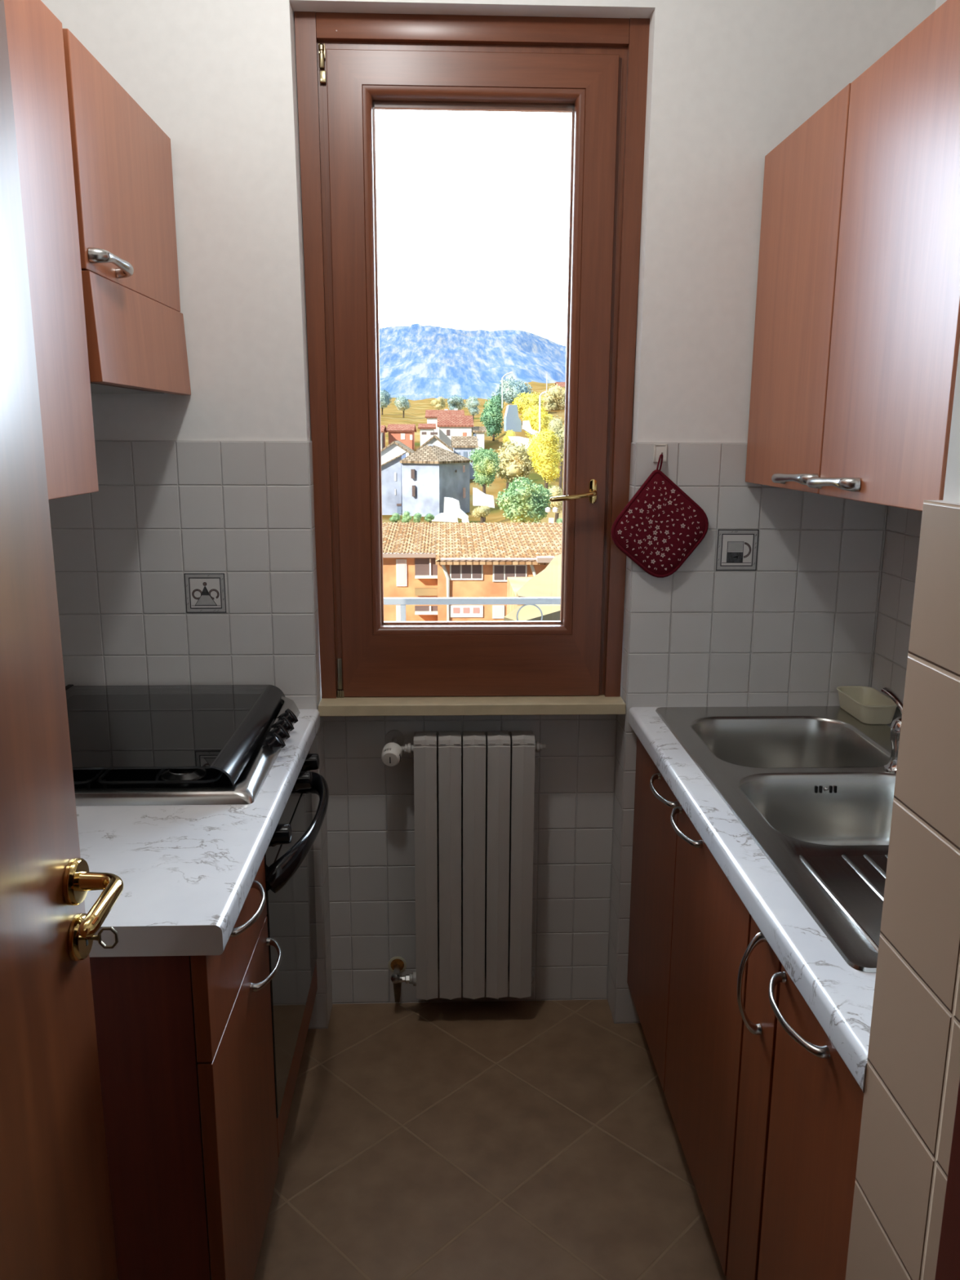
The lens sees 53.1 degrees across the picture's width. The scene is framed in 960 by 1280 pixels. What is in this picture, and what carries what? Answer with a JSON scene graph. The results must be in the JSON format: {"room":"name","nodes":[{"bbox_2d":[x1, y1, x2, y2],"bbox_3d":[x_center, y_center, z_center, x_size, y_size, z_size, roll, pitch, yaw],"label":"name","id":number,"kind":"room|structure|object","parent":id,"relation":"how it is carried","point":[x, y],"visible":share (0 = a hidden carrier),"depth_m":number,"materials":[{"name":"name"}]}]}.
{"room":"kitchen","nodes":[
{"label":"kitchen","id":0,"kind":"room"},
{"bbox_2d":[40,0,936,1029],"bbox_3d":[-0.017,-0.348,2.381,2.250,2.720,0.300,0,12,-2],"label":"wall","id":1,"kind":"structure","parent":0,"point":[218,477],"depth_m":2.22,"materials":[{"name":"white paint"}]},
{"bbox_2d":[183,573,226,613],"bbox_3d":[-0.644,-0.111,2.255,0.094,0.094,0.003,0,12,-2],"label":"decorative tile","id":2,"kind":"object","parent":1,"relation":"attached to","point":[205,593],"depth_m":2.25,"materials":[{"name":"white ceramic"}]},
{"bbox_2d":[381,729,546,999],"bbox_3d":[-0.040,0.578,2.475,0.410,0.718,0.124,0,12,-2],"label":"radiator","id":3,"kind":"object","parent":1,"relation":"attached to","point":[498,788],"visible":1,"depth_m":2.43,"materials":[{"name":"grey metal"}]},
{"bbox_2d":[534,741,546,751],"bbox_3d":[0.150,0.268,2.412,0.031,0.028,0.028,0,12,-2],"label":"radiator valve","id":4,"kind":"object","parent":3,"relation":"attached to","point":[539,746],"depth_m":2.40,"materials":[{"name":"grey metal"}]},
{"bbox_2d":[293,11,649,698],"bbox_3d":[-0.018,-0.605,2.243,0.768,1.527,0.123,0,12,-2],"label":"window","id":5,"kind":"structure","parent":1,"relation":"in","point":[350,66],"depth_m":2.21,"materials":[{"name":"brown wood"}]},
{"bbox_2d":[318,694,626,716],"bbox_3d":[-0.020,0.156,2.402,0.748,0.027,0.141,0,12,-2],"label":"window sill","id":6,"kind":"structure","parent":1,"relation":"attached to","point":[536,704],"depth_m":2.34,"materials":[{"name":"stone"}]},
{"bbox_2d":[611,453,708,577],"bbox_3d":[0.420,-0.287,2.237,0.228,0.288,0.016,0,12,-2],"label":"pot holder","id":7,"kind":"object","parent":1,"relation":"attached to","point":[660,526],"visible":1,"depth_m":2.24,"materials":[{"name":"red fabric"}]},
{"bbox_2d":[653,444,667,462],"bbox_3d":[0.417,-0.431,2.214,0.031,0.042,0.022,0,12,-2],"label":"wall hook","id":8,"kind":"object","parent":1,"relation":"attached to","point":[659,449],"visible":1,"depth_m":2.22,"materials":[{"name":"white plastic"}]},
{"bbox_2d":[715,529,759,570],"bbox_3d":[0.610,-0.213,2.279,0.098,0.098,0.003,0,12,-2],"label":"decorative tile","id":9,"kind":"object","parent":1,"relation":"attached to","point":[736,549],"depth_m":2.28,"materials":[{"name":"white"}]},
{"bbox_2d":[253,999,726,1279],"bbox_3d":[0.060,1.671,-0.252,4.400,0.120,6.300,0,12,-2],"label":"floor","id":10,"kind":"structure","parent":0,"point":[504,1140],"depth_m":2.06,"materials":[{"name":"tile"}]},
{"bbox_2d":[89,856,281,1279],"bbox_3d":[-0.665,0.786,1.609,0.634,0.822,0.430,0,12,-2],"label":"base cabinet","id":11,"kind":"object","parent":10,"relation":"on","point":[184,1043],"visible":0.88,"depth_m":1.40,"materials":[{"name":"brown wood"}]},
{"bbox_2d":[75,708,319,957],"bbox_3d":[-0.680,0.300,1.807,0.622,0.045,1.046,0,12,-2],"label":"countertop","id":12,"kind":"structure","parent":11,"relation":"on","point":[188,873],"depth_m":1.50,"materials":[{"name":"stone"}]},
{"bbox_2d":[65,684,300,805],"bbox_3d":[-0.689,0.200,2.001,0.584,0.068,0.600,0,12,-2],"label":"gas hob","id":13,"kind":"object","parent":12,"relation":"in","point":[157,744],"visible":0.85,"depth_m":1.89,"materials":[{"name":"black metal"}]},
{"bbox_2d":[264,751,328,1157],"bbox_3d":[-0.652,0.678,2.110,0.653,0.821,0.599,0,12,-2],"label":"oven","id":14,"kind":"object","parent":10,"relation":"on","point":[289,863],"visible":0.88,"depth_m":2.02,"materials":[{"name":"black metal"}]},
{"bbox_2d":[626,736,751,1275],"bbox_3d":[0.669,0.704,2.017,0.608,0.822,0.896,0,12,-2],"label":"base cabinet","id":15,"kind":"object","parent":10,"relation":"on","point":[689,936],"visible":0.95,"depth_m":1.86,"materials":[{"name":"brown wood"}]},
{"bbox_2d":[628,706,893,1092],"bbox_3d":[0.687,0.327,1.706,0.597,0.045,1.353,0,12,-2],"label":"countertop","id":16,"kind":"structure","parent":15,"relation":"on","point":[839,995],"depth_m":1.36,"materials":[{"name":"stone"}]},
{"bbox_2d":[655,706,896,972],"bbox_3d":[0.695,0.364,1.790,0.504,0.162,1.170,0,12,-2],"label":"double sink","id":17,"kind":"object","parent":16,"relation":"in","point":[811,786],"visible":0.65,"depth_m":1.89,"materials":[{"name":"silver metal"}]},
{"bbox_2d":[815,786,837,793],"bbox_3d":[0.680,0.294,1.886,0.043,0.015,0.001,0,12,-2],"label":"grille","id":18,"kind":"object","parent":17,"relation":"attached to","point":[819,789],"depth_m":1.89,"materials":[{"name":"silver metal"}]},
{"bbox_2d":[836,685,897,724],"bbox_3d":[0.913,0.154,2.273,0.091,0.047,0.178,0,12,-2],"label":"soap tray","id":19,"kind":"object","parent":17,"relation":"on","point":[867,704],"visible":0.91,"depth_m":2.26,"materials":[{"name":"beige plastic"}]},
{"bbox_2d":[880,687,903,773],"bbox_3d":[0.836,0.196,1.847,0.060,0.146,0.266,0,12,-2],"label":"mixer tap","id":20,"kind":"object","parent":16,"relation":"on","point":[891,766],"visible":0.38,"depth_m":1.89,"materials":[{"name":"silver metal"}]},
{"bbox_2d":[726,915,782,1279],"bbox_3d":[0.686,0.813,1.511,0.612,0.822,0.136,0,12,-2],"label":"base cabinet","id":21,"kind":"object","parent":10,"relation":"on","point":[760,1020],"visible":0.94,"depth_m":1.47,"materials":[{"name":"brown wood"}]},
{"bbox_2d":[757,964,863,1279],"bbox_3d":[0.694,0.860,1.290,0.612,0.822,0.312,0,12,-2],"label":"base cabinet","id":22,"kind":"object","parent":10,"relation":"on","point":[816,1104],"visible":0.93,"depth_m":1.25,"materials":[{"name":"brown wood"}]},
{"bbox_2d":[844,342,959,1279],"bbox_3d":[0.023,0.031,0.620,4.200,2.720,0.596,0,12,-2],"label":"wall","id":23,"kind":"structure","parent":0,"point":[913,1076],"depth_m":0.91,"materials":[{"name":"beige tile"}]},
{"bbox_2d":[0,0,124,1279],"bbox_3d":[-0.438,0.313,0.743,0.106,2.088,0.752,0,12,-2],"label":"door","id":24,"kind":"structure","parent":23,"relation":"in","point":[56,1223],"depth_m":0.99,"materials":[{"name":"brown wood"}]},
{"bbox_2d":[86,926,118,948],"bbox_3d":[-0.432,0.341,1.099,0.036,0.026,0.005,0,12,-2],"label":"key","id":25,"kind":"object","parent":24,"relation":"attached to","point":[98,937],"visible":0.94,"depth_m":1.10,"materials":[{"name":"silver metal"}]},
{"bbox_2d":[934,1078,959,1279],"bbox_3d":[0.433,0.342,0.606,0.021,2.120,0.430,0,12,-2],"label":"trim","id":26,"kind":"structure","parent":23,"relation":"attached to","point":[948,1264],"depth_m":0.84,"materials":[{"name":"brown wood"}]},
{"bbox_2d":[871,0,946,720],"bbox_3d":[1.063,-0.178,1.610,0.149,2.720,1.365,0,12,-2],"label":"wall","id":27,"kind":"structure","parent":0,"point":[903,526],"depth_m":2.23,"materials":[{"name":"white paint"}]},
{"bbox_2d":[745,0,959,511],"bbox_3d":[0.790,-0.617,1.734,0.383,0.703,0.898,0,12,-2],"label":"upper cabinet","id":28,"kind":"object","parent":27,"relation":"attached to","point":[856,340],"visible":1,"depth_m":1.59,"materials":[{"name":"brown wood"}]},
{"bbox_3d":[0.003,0.914,3.339,2.050,0.150,1.000,0,12,-2],"label":"floor","id":29,"kind":"structure","parent":0,"visible":0},
{"bbox_2d":[383,596,560,621],"bbox_3d":[-0.010,0.297,3.646,2.050,0.926,0.030,0,12,-2],"label":"balcony railing","id":30,"kind":"object","parent":29,"relation":"on","point":[402,602],"visible":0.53,"depth_m":3.54,"materials":[{"name":"grey metal"}]},
{"bbox_3d":[-1.036,-0.109,1.246,0.130,2.720,1.955,0,12,-2],"label":"wall","id":31,"kind":"structure","parent":0,"visible":0},
{"bbox_2d":[4,0,98,499],"bbox_3d":[-0.802,-0.548,1.314,0.344,0.708,0.450,0,12,-2],"label":"upper cabinet","id":32,"kind":"object","parent":31,"relation":"attached to","point":[35,41],"visible":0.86,"depth_m":1.43,"materials":[{"name":"brown wood"}]},
{"bbox_2d":[62,28,191,395],"bbox_3d":[-0.803,-0.748,1.818,0.380,0.530,0.574,0,12,-2],"label":"upper cabinet","id":33,"kind":"object","parent":31,"relation":"attached to","point":[122,158],"visible":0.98,"depth_m":1.74,"materials":[{"name":"brown wood"}]},
{"bbox_2d":[81,271,191,395],"bbox_3d":[-0.815,-0.575,1.855,0.354,0.175,0.574,0,12,-2],"label":"hood","id":34,"kind":"object","parent":33,"relation":"attached to","point":[136,342],"depth_m":1.78,"materials":[{"name":"brown wood"}]},
{"label":"outside","id":35,"kind":"structure","parent":0,"visible":0},
{"bbox_2d":[472,487,494,507],"bbox_3d":[0.266,-10.102,68.205,1.524,1.380,1.000,0,12,-2],"label":"wall","id":36,"kind":"structure","parent":35,"point":[479,498],"depth_m":67.75,"materials":[{"name":"white paint"}]},
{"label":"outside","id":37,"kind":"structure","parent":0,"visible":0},
{"bbox_2d":[443,497,468,519],"bbox_3d":[-1.730,-9.428,69.198,1.786,1.666,0.800,0,12,-2],"label":"wall","id":38,"kind":"structure","parent":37,"point":[451,504],"depth_m":68.78,"materials":[{"name":"white"}]},
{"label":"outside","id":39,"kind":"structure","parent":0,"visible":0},
{"bbox_2d":[522,420,541,435],"bbox_3d":[6.336,-21.486,98.835,3.934,2.182,1.200,0,12,-2],"label":"wall","id":40,"kind":"structure","parent":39,"point":[526,427],"depth_m":98.16,"materials":[{"name":"white"}]},
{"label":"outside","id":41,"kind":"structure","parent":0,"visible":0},
{"bbox_2d":[380,381,564,523],"bbox_3d":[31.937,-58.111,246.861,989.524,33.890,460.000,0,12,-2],"label":"ground","id":42,"kind":"structure","parent":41,"point":[415,414],"depth_m":126.94,"materials":[{"name":"yellow soil"}]},
{"bbox_2d":[380,425,387,448],"bbox_3d":[-12.167,-22.241,111.196,2.499,5.103,7.500,0,12,-2],"label":"house","id":43,"kind":"structure","parent":42,"relation":"on","point":[383,428],"depth_m":109.91,"materials":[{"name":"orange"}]},
{"bbox_2d":[380,390,392,414],"bbox_3d":[-19.343,-45.884,186.092,4.767,5.236,5.062,0,12,-2],"label":"leafy tree","id":44,"kind":"object","parent":42,"relation":"on","point":[385,396],"visible":0.61,"depth_m":184.61,"materials":[{"name":"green plant"}]},
{"bbox_2d":[381,451,407,515],"bbox_3d":[-8.516,-12.591,80.653,4.512,6.196,9.600,0,12,-2],"label":"stone house","id":45,"kind":"structure","parent":42,"relation":"on","point":[391,470],"depth_m":76.21,"materials":[{"name":"paint"}]},
{"bbox_2d":[389,512,400,523],"bbox_3d":[-5.457,-7.357,61.891,0.748,1.750,0.658,4,13,17],"label":"shrub","id":46,"kind":"object","parent":42,"relation":"on","point":[395,517],"visible":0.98,"depth_m":61.64,"materials":[{"name":"green plant"}]},
{"bbox_2d":[381,440,414,464],"bbox_3d":[-7.858,-15.502,90.798,3.249,6.544,8.600,0,12,-2],"label":"house","id":47,"kind":"structure","parent":42,"relation":"on","point":[396,448],"depth_m":86.42,"materials":[{"name":"white paint"}]},
{"bbox_2d":[386,424,416,450],"bbox_3d":[-9.267,-23.066,114.195,3.197,5.058,9.500,0,12,-2],"label":"house","id":48,"kind":"structure","parent":42,"relation":"on","point":[405,433],"depth_m":109.64,"materials":[{"name":"orange paint"}]},
{"bbox_2d":[394,395,410,417],"bbox_3d":[-14.613,-44.111,181.651,3.191,4.352,4.062,0,12,-2],"label":"leafy tree","id":49,"kind":"object","parent":42,"relation":"on","point":[402,403],"visible":0.98,"depth_m":180.64,"materials":[{"name":"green plant"}]},
{"bbox_2d":[400,511,412,523],"bbox_3d":[-4.724,-7.415,61.932,0.756,1.849,0.762,0,12,-2],"label":"shrub","id":50,"kind":"object","parent":42,"relation":"on","point":[406,517],"visible":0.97,"depth_m":61.68,"materials":[{"name":"green plant"}]},
{"bbox_2d":[413,512,422,523],"bbox_3d":[-4.045,-7.357,61.939,0.629,1.739,0.680,0,12,-2],"label":"shrub","id":51,"kind":"object","parent":42,"relation":"on","point":[417,516],"visible":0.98,"depth_m":61.68,"materials":[{"name":"green plant"}]},
{"bbox_2d":[417,423,437,445],"bbox_3d":[-6.065,-22.802,112.835,2.253,5.115,6.500,0,12,-2],"label":"house","id":52,"kind":"structure","parent":42,"relation":"on","point":[427,430],"depth_m":109.64,"materials":[{"name":"white paint"}]},
{"bbox_2d":[423,512,435,522],"bbox_3d":[-3.239,-7.370,62.059,0.767,1.721,0.697,-8,15,-35],"label":"shrub","id":53,"kind":"object","parent":42,"relation":"on","point":[429,517],"visible":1,"depth_m":61.80,"materials":[{"name":"green plant"}]},
{"bbox_2d":[415,435,453,451],"bbox_3d":[-4.537,-17.448,97.154,3.602,6.380,9.600,0,12,-2],"label":"house","id":54,"kind":"structure","parent":42,"relation":"on","point":[434,440],"depth_m":92.22,"materials":[{"name":"white paint"}]},
{"bbox_2d":[400,443,472,516],"bbox_3d":[-3.540,-12.151,79.753,5.774,8.177,11.300,0,12,-2],"label":"stone house","id":55,"kind":"structure","parent":42,"relation":"on","point":[432,473],"depth_m":75.39,"materials":[{"name":"paint"}]},
{"bbox_2d":[430,395,446,409],"bbox_3d":[-7.498,-41.728,173.333,2.862,4.402,3.077,0,12,-2],"label":"leafy tree","id":56,"kind":"object","parent":42,"relation":"on","point":[439,402],"visible":0.99,"depth_m":172.32,"materials":[{"name":"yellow plant"}]},
{"bbox_2d":[425,408,464,437],"bbox_3d":[-4.807,-28.918,132.036,5.234,5.651,10.500,0,12,-2],"label":"house","id":57,"kind":"structure","parent":42,"relation":"on","point":[431,415],"depth_m":128.31,"materials":[{"name":"white"}]},
{"bbox_2d":[431,512,457,522],"bbox_3d":[-2.371,-8.316,65.166,1.755,0.486,2.500,0,12,-2],"label":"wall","id":58,"kind":"structure","parent":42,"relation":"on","point":[442,517],"depth_m":63.97,"materials":[{"name":"white"}]},
{"bbox_2d":[436,415,473,453],"bbox_3d":[-3.040,-24.251,116.728,4.260,5.898,10.500,0,12,-2],"label":"house","id":59,"kind":"structure","parent":42,"relation":"on","point":[449,426],"depth_m":111.72,"materials":[{"name":"white"}]},
{"bbox_2d":[447,394,465,409],"bbox_3d":[-4.072,-40.302,167.519,3.426,4.820,3.505,0,12,-2],"label":"leafy tree","id":60,"kind":"object","parent":42,"relation":"on","point":[455,402],"visible":0.94,"depth_m":166.57,"materials":[{"name":"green plant"}]},
{"bbox_2d":[451,435,478,479],"bbox_3d":[-1.660,-18.438,100.629,2.648,5.722,8.500,0,12,-2],"label":"house","id":61,"kind":"structure","parent":42,"relation":"on","point":[463,446],"depth_m":96.75,"materials":[{"name":"grey stone"}]},
{"bbox_2d":[462,516,469,522],"bbox_3d":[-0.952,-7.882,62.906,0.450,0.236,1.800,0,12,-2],"label":"car","id":62,"kind":"object","parent":42,"relation":"on","point":[465,519],"visible":0.88,"depth_m":62.05,"materials":[{"name":"white metal"}]},
{"bbox_2d":[382,506,562,621],"bbox_3d":[-0.321,-0.706,46.177,12.724,11.007,15.950,0,12,-2],"label":"apartment building","id":63,"kind":"structure","parent":42,"relation":"on","point":[427,559],"depth_m":40.02,"materials":[{"name":"orange paint"}]},
{"bbox_2d":[464,395,479,419],"bbox_3d":[-1.178,-35.133,148.361,2.407,5.015,3.135,0,12,-2],"label":"leafy tree","id":64,"kind":"object","parent":42,"relation":"on","point":[472,403],"visible":1,"depth_m":147.47,"materials":[{"name":"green plant"}]},
{"bbox_2d":[471,426,486,449],"bbox_3d":[-0.182,-23.214,115.009,1.645,4.588,6.500,0,12,-2],"label":"house","id":65,"kind":"structure","parent":42,"relation":"on","point":[478,431],"depth_m":111.97,"materials":[{"name":"white paint"}]},
{"bbox_2d":[471,505,490,523],"bbox_3d":[0.098,-7.942,64.106,1.236,2.115,1.186,8,15,33],"label":"bush","id":66,"kind":"object","parent":42,"relation":"on","point":[482,512],"visible":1,"depth_m":63.74,"materials":[{"name":"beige plant"}]},
{"bbox_2d":[468,446,500,521],"bbox_3d":[0.374,-11.352,71.500,2.376,5.952,2.518,-3,13,-14],"label":"leafy tree","id":67,"kind":"object","parent":42,"relation":"on","point":[486,460],"visible":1,"depth_m":70.74,"materials":[{"name":"green plant"}]},
{"bbox_2d":[480,391,503,440],"bbox_3d":[1.565,-27.978,121.488,3.247,6.695,3.329,0,12,-2],"label":"conifer","id":68,"kind":"object","parent":42,"relation":"on","point":[491,417],"visible":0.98,"depth_m":120.54,"materials":[{"name":"green plant"}]},
{"bbox_2d":[501,371,512,408],"bbox_3d":[3.125,-28.858,110.846,1.294,4.103,0.300,0,12,-2],"label":"lamp post","id":69,"kind":"object","parent":42,"relation":"on","point":[510,371],"visible":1,"depth_m":110.75,"materials":[{"name":"silver metal"}]},
{"bbox_2d":[502,430,515,489],"bbox_3d":[2.703,-16.916,90.860,1.254,5.842,1.124,0,12,-2],"label":"leafy tree","id":70,"kind":"object","parent":42,"relation":"on","point":[509,433],"visible":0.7,"depth_m":90.19,"materials":[{"name":"yellow plant"}]},
{"bbox_2d":[503,404,521,431],"bbox_3d":[3.660,-24.809,107.643,1.716,2.904,4.000,0,12,-2],"label":"shed","id":71,"kind":"object","parent":42,"relation":"on","point":[512,421],"visible":0.91,"depth_m":105.78,"materials":[{"name":"white"}]},
{"bbox_2d":[495,376,533,404],"bbox_3d":[4.619,-31.811,128.432,5.080,6.915,5.626,0,12,-2],"label":"leafy tree","id":72,"kind":"object","parent":42,"relation":"on","point":[511,388],"visible":0.77,"depth_m":127.22,"materials":[{"name":"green plant"}]},
{"bbox_2d":[493,440,536,483],"bbox_3d":[2.930,-14.581,83.380,4.813,5.451,4.620,0,12,-2],"label":"leafy tree","id":73,"kind":"object","parent":42,"relation":"on","point":[515,462],"visible":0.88,"depth_m":81.78,"materials":[{"name":"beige plant"}]},
{"bbox_2d":[507,435,531,448],"bbox_3d":[4.247,-18.311,89.206,3.325,1.189,1.200,0,12,-2],"label":"wall","id":74,"kind":"structure","parent":42,"relation":"on","point":[516,438],"depth_m":88.55,"materials":[{"name":"white paint"}]},
{"bbox_2d":[495,476,552,523],"bbox_3d":[2.688,-7.554,58.037,2.960,4.560,3.356,9,15,34],"label":"leafy tree","id":75,"kind":"object","parent":42,"relation":"on","point":[524,500],"visible":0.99,"depth_m":57.15,"materials":[{"name":"green plant"}]},
{"bbox_2d":[511,391,544,413],"bbox_3d":[6.040,-28.978,121.063,4.217,4.555,4.175,0,12,-2],"label":"leafy tree","id":76,"kind":"object","parent":42,"relation":"on","point":[526,399],"visible":0.77,"depth_m":119.69,"materials":[{"name":"yellow plant"}]},
{"bbox_2d":[503,554,561,621],"bbox_3d":[1.537,4.410,23.830,2.483,12.413,8.500,0,12,-2],"label":"wall","id":77,"kind":"structure","parent":42,"relation":"on","point":[547,583],"depth_m":21.01,"materials":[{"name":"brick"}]},
{"bbox_2d":[520,404,555,438],"bbox_3d":[6.354,-22.328,104.029,4.094,6.403,4.650,0,12,-2],"label":"leafy tree","id":78,"kind":"object","parent":42,"relation":"on","point":[531,414],"visible":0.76,"depth_m":102.75,"materials":[{"name":"yellow plant"}]},
{"bbox_2d":[538,391,546,433],"bbox_3d":[5.971,-21.027,92.165,0.730,5.562,0.300,0,12,-2],"label":"lamp post","id":79,"kind":"object","parent":42,"relation":"on","point":[544,392],"visible":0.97,"depth_m":91.90,"materials":[{"name":"silver metal"}]},
{"bbox_2d":[527,427,563,509],"bbox_3d":[4.971,-12.736,73.324,2.782,6.774,2.834,0,12,-2],"label":"leafy tree","id":80,"kind":"object","parent":42,"relation":"on","point":[544,450],"visible":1,"depth_m":72.52,"materials":[{"name":"yellow plant"}]},
{"bbox_2d":[541,383,564,411],"bbox_3d":[10.638,-34.265,136.827,4.456,4.308,4.105,0,12,-2],"label":"leafy tree","id":81,"kind":"object","parent":42,"relation":"on","point":[554,397],"visible":0.87,"depth_m":135.62,"materials":[{"name":"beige plant"}]},
{"bbox_2d":[547,484,563,522],"bbox_3d":[5.344,-9.123,66.073,1.676,3.058,1.848,0,12,-2],"label":"leafy tree","id":82,"kind":"object","parent":42,"relation":"on","point":[556,491],"visible":0.44,"depth_m":65.38,"materials":[{"name":"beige plant"}]},
{"bbox_2d":[546,414,564,488],"bbox_3d":[7.401,-17.249,88.989,2.820,7.067,2.831,0,12,-2],"label":"leafy tree","id":83,"kind":"object","parent":42,"relation":"on","point":[556,424],"visible":0.44,"depth_m":88.29,"materials":[{"name":"yellow plant"}]},
{"bbox_2d":[555,518,562,523],"bbox_3d":[4.811,-5.908,56.466,0.737,2.503,0.536,0,12,-2],"label":"bush","id":84,"kind":"object","parent":42,"relation":"on","point":[560,520],"visible":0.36,"depth_m":56.14,"materials":[{"name":"green plant"}]},
{"bbox_2d":[554,382,565,387],"bbox_3d":[17.137,-49.843,190.777,4.342,2.696,8.500,0,12,-2],"label":"house","id":85,"kind":"structure","parent":42,"relation":"on","point":[559,384],"depth_m":188.98,"materials":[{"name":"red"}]},
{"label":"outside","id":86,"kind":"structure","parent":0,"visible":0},
{"bbox_2d":[378,323,566,400],"bbox_3d":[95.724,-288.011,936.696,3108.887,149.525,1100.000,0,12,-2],"label":"hills","id":87,"kind":"structure","parent":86,"point":[418,362],"depth_m":968.45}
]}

